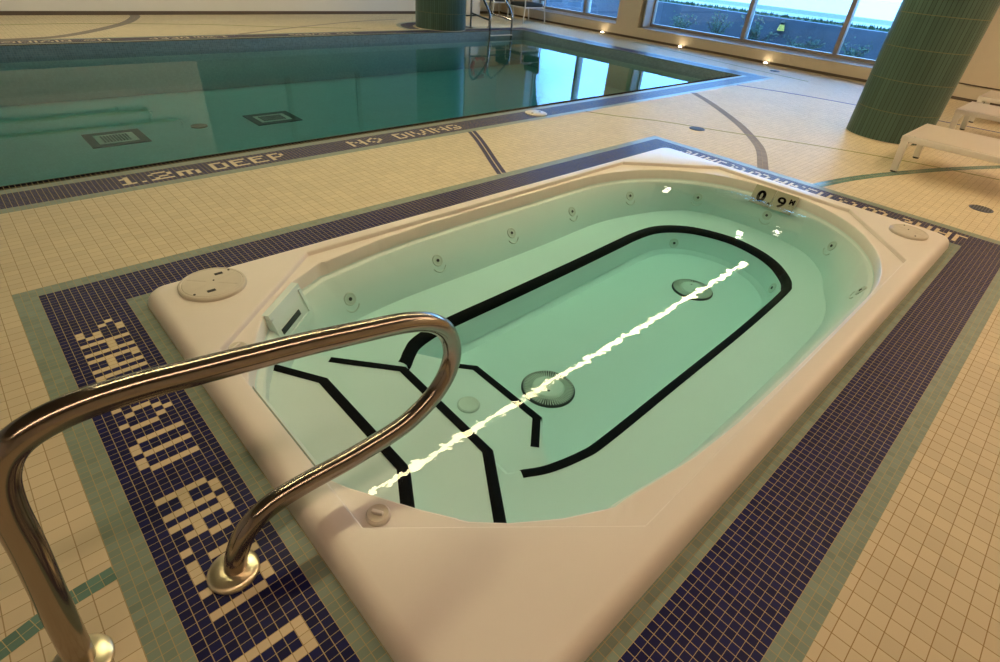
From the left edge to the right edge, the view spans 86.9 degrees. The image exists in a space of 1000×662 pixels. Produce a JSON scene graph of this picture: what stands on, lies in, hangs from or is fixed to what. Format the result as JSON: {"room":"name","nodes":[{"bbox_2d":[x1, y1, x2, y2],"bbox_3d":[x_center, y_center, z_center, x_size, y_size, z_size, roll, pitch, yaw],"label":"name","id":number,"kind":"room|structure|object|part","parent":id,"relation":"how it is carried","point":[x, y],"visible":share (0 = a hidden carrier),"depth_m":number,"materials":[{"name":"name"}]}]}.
{"room":"indoor swimming pool","nodes":[
{"label":"indoor swimming pool","id":0,"kind":"room"},
{"bbox_2d":[0,0,500,10],"bbox_3d":[-5.321,-7.696,9.919,16.050,3.000,0.160,-26,46,-36],"label":"wall","id":1,"kind":"structure","parent":0,"point":[5,5],"depth_m":10.43,"materials":[{"name":"grey paint"}]},
{"bbox_2d":[0,11,500,14],"bbox_3d":[-5.595,-6.363,10.556,15.450,0.060,0.015,-26,46,-36],"label":"baseboard","id":2,"kind":"structure","parent":1,"relation":"attached to","point":[1,12],"depth_m":10.24,"materials":[{"name":"brown"}]},
{"bbox_2d":[0,14,999,661],"bbox_3d":[-0.391,-2.767,6.268,15.450,0.002,15.461,-26,46,-36],"label":"floor","id":3,"kind":"structure","parent":0,"point":[869,531],"depth_m":2.16,"materials":[{"name":"beige tile"}]},
{"bbox_2d":[0,311,461,661],"bbox_3d":[-0.572,0.305,1.354,1.208,0.746,0.134,-26,46,-36],"label":"handrail","id":4,"kind":"object","parent":3,"relation":"on","point":[23,539],"visible":1,"depth_m":1.15,"materials":[{"name":"silver metal"}]},
{"bbox_2d":[0,30,735,185],"bbox_3d":[-2.566,-3.044,6.997,13.434,0.720,5.303,-26,46,-36],"label":"swimming pool","id":5,"kind":"object","parent":3,"relation":"in","point":[66,109],"visible":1,"depth_m":8.11,"materials":[{"name":"liquid"}]},
{"bbox_2d":[468,0,512,62],"bbox_3d":[-0.207,-6.860,11.853,0.832,1.393,0.630,-26,46,-36],"label":"pool ladder","id":6,"kind":"object","parent":5,"relation":"attached to","point":[484,1],"visible":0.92,"depth_m":11.78,"materials":[{"name":"silver metal"}]},
{"bbox_3d":[-0.438,-6.747,11.666,0.583,1.393,0.055,25,40,26],"label":"rail","id":7,"kind":"part","parent":6,"relation":"part of","materials":[{"name":"silver metal"}]},
{"bbox_3d":[0.004,-6.959,12.017,0.608,1.393,0.102,17,37,15],"label":"rail","id":8,"kind":"part","parent":6,"relation":"part of","materials":[{"name":"silver metal"}]},
{"bbox_2d":[415,0,465,31],"bbox_3d":[-1.177,-7.796,10.587,1.082,3.000,1.082,-26,46,-36],"label":"column","id":9,"kind":"structure","parent":3,"relation":"on","point":[436,15],"depth_m":10.95,"materials":[{"name":"tile"}]},
{"bbox_2d":[466,0,479,15],"bbox_3d":[-0.826,-8.677,13.848,0.500,0.680,0.480,-26,46,-36],"label":"storage bin","id":10,"kind":"object","parent":3,"relation":"on","point":[475,3],"visible":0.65,"depth_m":13.80,"materials":[{"name":"white plastic"}]},
{"bbox_2d":[480,0,513,16],"bbox_3d":[-0.083,-8.981,14.157,0.831,0.920,0.612,-26,46,-36],"label":"armchair","id":11,"kind":"object","parent":3,"relation":"on","point":[492,1],"visible":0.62,"depth_m":14.01,"materials":[{"name":"white plastic"}]},
{"bbox_3d":[-0.110,-8.878,14.210,0.710,0.030,0.560,-26,46,-36],"label":"seat","id":12,"kind":"part","parent":11,"relation":"part of","materials":[{"name":"white plastic"}]},
{"bbox_2d":[506,0,545,23],"bbox_3d":[0.705,-8.389,13.434,0.831,0.920,0.612,-26,46,-36],"label":"armchair","id":13,"kind":"object","parent":3,"relation":"on","point":[525,4],"visible":0.96,"depth_m":13.34,"materials":[{"name":"white plastic"}]},
{"bbox_3d":[0.678,-8.286,13.488,0.710,0.030,0.560,-26,46,-36],"label":"seat","id":14,"kind":"part","parent":13,"relation":"part of","materials":[{"name":"white plastic"}]},
{"bbox_2d":[511,1,542,6],"bbox_3d":[0.682,-8.331,13.456,0.670,0.080,0.520,-26,46,-36],"label":"cushion","id":15,"kind":"object","parent":13,"relation":"on","point":[513,3],"depth_m":13.31,"materials":[{"name":"grey fabric"}]},
{"bbox_2d":[525,110,546,115],"bbox_3d":[0.403,-2.440,5.904,0.250,0.012,0.250,-26,46,-36],"label":"lid","id":16,"kind":"object","parent":3,"relation":"on","point":[529,112],"visible":1,"depth_m":5.88,"materials":[{"name":"plastic"}]},
{"bbox_2d":[148,148,948,661],"bbox_3d":[0.734,-0.159,3.240,4.415,0.712,2.369,-26,46,-36],"label":"hot tub","id":17,"kind":"object","parent":3,"relation":"in","point":[638,333],"visible":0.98,"depth_m":2.56,"materials":[{"name":"white plastic"}]},
{"bbox_3d":[-1.345,-0.221,2.472,0.292,0.023,0.292,-26,46,-36],"label":"skimmer lid","id":18,"kind":"part","parent":17,"relation":"part of","materials":[{"name":"plastic"}]},
{"bbox_3d":[0.264,0.308,2.881,0.176,0.024,0.176,-26,46,-36],"label":"plate","id":19,"kind":"part","parent":17,"relation":"part of","materials":[{"name":"grey plastic"}]},
{"bbox_3d":[1.419,-0.312,3.891,0.176,0.024,0.176,-26,46,-36],"label":"plate","id":20,"kind":"part","parent":17,"relation":"part of","materials":[{"name":"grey plastic"}]},
{"bbox_3d":[2.825,-0.684,3.647,0.236,0.023,0.236,-26,46,-36],"label":"equipment lid","id":21,"kind":"part","parent":17,"relation":"part of","materials":[{"name":"plastic"}]},
{"bbox_2d":[689,126,704,130],"bbox_3d":[2.195,-2.254,5.877,0.170,0.008,0.170,-26,46,-36],"label":"floor drain","id":22,"kind":"object","parent":3,"relation":"on","point":[691,127],"visible":1,"depth_m":5.86,"materials":[{"name":"grey metal"}]},
{"bbox_2d":[846,0,999,145],"bbox_3d":[4.713,-3.553,5.436,0.852,3.000,0.852,-26,46,-36],"label":"column","id":23,"kind":"structure","parent":3,"relation":"on","point":[928,46],"depth_m":5.62,"materials":[{"name":"tile"}]},
{"bbox_2d":[890,124,999,171],"bbox_3d":[4.721,-1.393,4.722,0.862,0.336,1.950,-26,46,-36],"label":"sun lounger","id":24,"kind":"object","parent":3,"relation":"on","point":[921,136],"visible":1,"depth_m":4.92,"materials":[{"name":"white plastic"}]},
{"bbox_3d":[3.796,-1.685,5.008,0.044,0.314,0.092,-26,46,-36],"label":"leg","id":25,"kind":"part","parent":24,"relation":"part of","materials":[{"name":"white plastic"}]},
{"bbox_3d":[4.383,-1.971,5.480,0.044,0.314,0.092,-26,46,-36],"label":"leg","id":26,"kind":"part","parent":24,"relation":"part of","materials":[{"name":"white plastic"}]},
{"bbox_3d":[4.731,-1.504,4.642,0.850,0.050,1.950,-26,46,-36],"label":"frame","id":27,"kind":"part","parent":24,"relation":"part of","materials":[{"name":"white plastic"}]},
{"bbox_2d":[949,101,999,129],"bbox_3d":[6.374,-2.199,6.053,0.862,0.336,1.950,-26,46,-36],"label":"sun lounger","id":28,"kind":"object","parent":3,"relation":"on","point":[967,110],"visible":0.84,"depth_m":6.30,"materials":[{"name":"white plastic"}]},
{"bbox_3d":[5.449,-2.491,6.338,0.044,0.314,0.092,-26,46,-36],"label":"leg","id":29,"kind":"part","parent":28,"relation":"part of","materials":[{"name":"white plastic"}]},
{"bbox_3d":[6.036,-2.777,6.811,0.044,0.314,0.092,-26,46,-36],"label":"leg","id":30,"kind":"part","parent":28,"relation":"part of","materials":[{"name":"white plastic"}]},
{"bbox_3d":[6.385,-2.310,5.973,0.850,0.050,1.950,-26,46,-36],"label":"frame","id":31,"kind":"part","parent":28,"relation":"part of","materials":[{"name":"white plastic"}]},
{"bbox_2d":[969,204,993,212],"bbox_3d":[4.003,-1.019,4.390,0.170,0.008,0.170,-26,46,-36],"label":"floor drain","id":32,"kind":"object","parent":3,"relation":"on","point":[980,208],"visible":1,"depth_m":4.38,"materials":[{"name":"grey metal"}]},
{"bbox_2d":[968,90,999,122],"bbox_3d":[7.468,-2.756,6.966,0.862,0.336,1.950,-26,46,-36],"label":"sun lounger","id":33,"kind":"object","parent":3,"relation":"on","point":[988,97],"visible":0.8,"depth_m":7.20,"materials":[{"name":"white plastic"}]},
{"bbox_3d":[6.543,-3.048,7.252,0.044,0.314,0.092,-26,46,-36],"label":"leg","id":34,"kind":"part","parent":33,"relation":"part of","materials":[{"name":"white plastic"}]},
{"bbox_3d":[7.478,-2.867,6.886,0.850,0.050,1.950,-26,46,-36],"label":"frame","id":35,"kind":"part","parent":33,"relation":"part of","materials":[{"name":"white plastic"}]},
{"bbox_2d":[501,0,999,103],"bbox_3d":[5.554,-6.771,10.061,0.500,3.050,15.380,-26,46,-36],"label":"wall","id":36,"kind":"structure","parent":0,"point":[983,69],"depth_m":10.56,"materials":[{"name":"paint"}]},
{"bbox_2d":[532,0,616,23],"bbox_3d":[2.095,-9.174,12.929,0.550,2.512,2.870,-26,46,-36],"label":"window","id":37,"kind":"structure","parent":36,"relation":"in","point":[586,13],"depth_m":13.52,"materials":[{"name":"silver metal"}]},
{"bbox_3d":[1.923,-8.131,13.587,0.330,0.032,2.870,-26,46,-36],"label":"sill","id":38,"kind":"part","parent":37,"relation":"part of","materials":[{"name":"tile"}]},
{"bbox_2d":[501,12,999,105],"bbox_3d":[5.260,-5.505,10.757,0.012,0.045,15.380,-26,46,-36],"label":"baseboard","id":39,"kind":"structure","parent":36,"relation":"attached to","point":[558,23],"depth_m":11.14,"materials":[{"name":"brown"}]},
{"bbox_2d":[642,0,999,90],"bbox_3d":[7.185,-5.676,8.719,0.555,2.518,10.620,-26,46,-36],"label":"window","id":40,"kind":"structure","parent":36,"relation":"in","point":[651,6],"depth_m":10.77,"materials":[{"name":"glass"}]},
{"bbox_3d":[5.227,-5.864,10.854,0.330,0.032,5.370,-26,46,-36],"label":"sill","id":41,"kind":"part","parent":40,"relation":"part of","materials":[{"name":"tile"}]},
{"label":"outside","id":42,"kind":"structure","parent":0,"visible":0},
{"bbox_2d":[544,0,887,59],"bbox_3d":[5.746,-8.136,14.327,0.250,1.020,70.000,-26,46,-36],"label":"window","id":43,"kind":"structure","parent":42,"point":[829,33],"depth_m":13.34,"materials":[{"name":"glass"}]},
{"bbox_2d":[659,0,889,31],"bbox_3d":[5.996,-8.579,14.262,0.404,0.410,70.000,-26,46,-36],"label":"grass","id":44,"kind":"structure","parent":43,"relation":"on","point":[671,1],"depth_m":13.18,"materials":[{"name":"green plant"}]},
{"bbox_2d":[777,21,784,30],"bbox_3d":[6.921,-7.494,12.958,0.170,0.210,0.170,-26,46,-36],"label":"wall lantern","id":45,"kind":"object","parent":43,"relation":"attached to","point":[782,23],"visible":0.99,"depth_m":12.93,"materials":[{"name":"yellow"}]},
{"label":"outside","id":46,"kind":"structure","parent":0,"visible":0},
{"bbox_3d":[4.629,-7.332,13.643,2.750,0.350,70.000,-26,46,-36],"label":"trim","id":47,"kind":"structure","parent":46,"visible":0},
{"bbox_2d":[670,11,697,28],"bbox_3d":[4.892,-8.244,14.171,0.687,0.630,0.825,3,36,-3],"label":"shrub","id":48,"kind":"object","parent":47,"relation":"on","point":[680,21],"visible":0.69,"depth_m":14.13,"materials":[{"name":"green plant"}]},
{"bbox_2d":[707,9,732,33],"bbox_3d":[5.638,-7.825,13.526,0.646,0.741,0.681,3,36,-3],"label":"shrub","id":49,"kind":"object","parent":47,"relation":"on","point":[713,23],"visible":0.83,"depth_m":13.56,"materials":[{"name":"green plant"}]},
{"bbox_2d":[741,15,779,41],"bbox_3d":[6.313,-7.294,12.887,0.496,0.727,1.096,-26,46,-36],"label":"shrub","id":50,"kind":"object","parent":47,"relation":"on","point":[758,29],"visible":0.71,"depth_m":12.85,"materials":[{"name":"green plant"}]},
{"bbox_2d":[782,35,825,50],"bbox_3d":[7.086,-6.673,12.412,0.931,0.516,0.606,18,38,18],"label":"shrub","id":51,"kind":"object","parent":47,"relation":"on","point":[804,45],"visible":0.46,"depth_m":12.30,"materials":[{"name":"green plant"}]},
{"bbox_2d":[841,37,872,57],"bbox_3d":[7.780,-6.163,11.656,0.528,0.593,0.801,-9,38,-19],"label":"shrub","id":52,"kind":"object","parent":47,"relation":"on","point":[848,53],"visible":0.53,"depth_m":11.56,"materials":[{"name":"green plant"}]},
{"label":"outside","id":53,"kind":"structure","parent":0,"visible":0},
{"bbox_2d":[667,0,890,28],"bbox_3d":[6.629,-8.860,14.794,1.398,0.340,70.000,-26,46,-36],"label":"trim","id":54,"kind":"structure","parent":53,"point":[791,15],"depth_m":13.87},
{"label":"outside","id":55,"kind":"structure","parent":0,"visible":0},
{"bbox_2d":[693,0,891,25],"bbox_3d":[8.322,-9.669,16.169,3.254,0.300,90.000,-26,46,-36],"label":"trim","id":56,"kind":"structure","parent":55,"point":[879,22],"depth_m":15.92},
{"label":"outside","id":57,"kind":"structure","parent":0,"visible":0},
{"bbox_2d":[721,0,900,21],"bbox_3d":[17.026,-17.916,28.727,30.000,0.320,140.000,-26,46,-36],"label":"sky","id":58,"kind":"structure","parent":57,"point":[883,10],"depth_m":20.22,"materials":[{"name":"white"}]}
]}

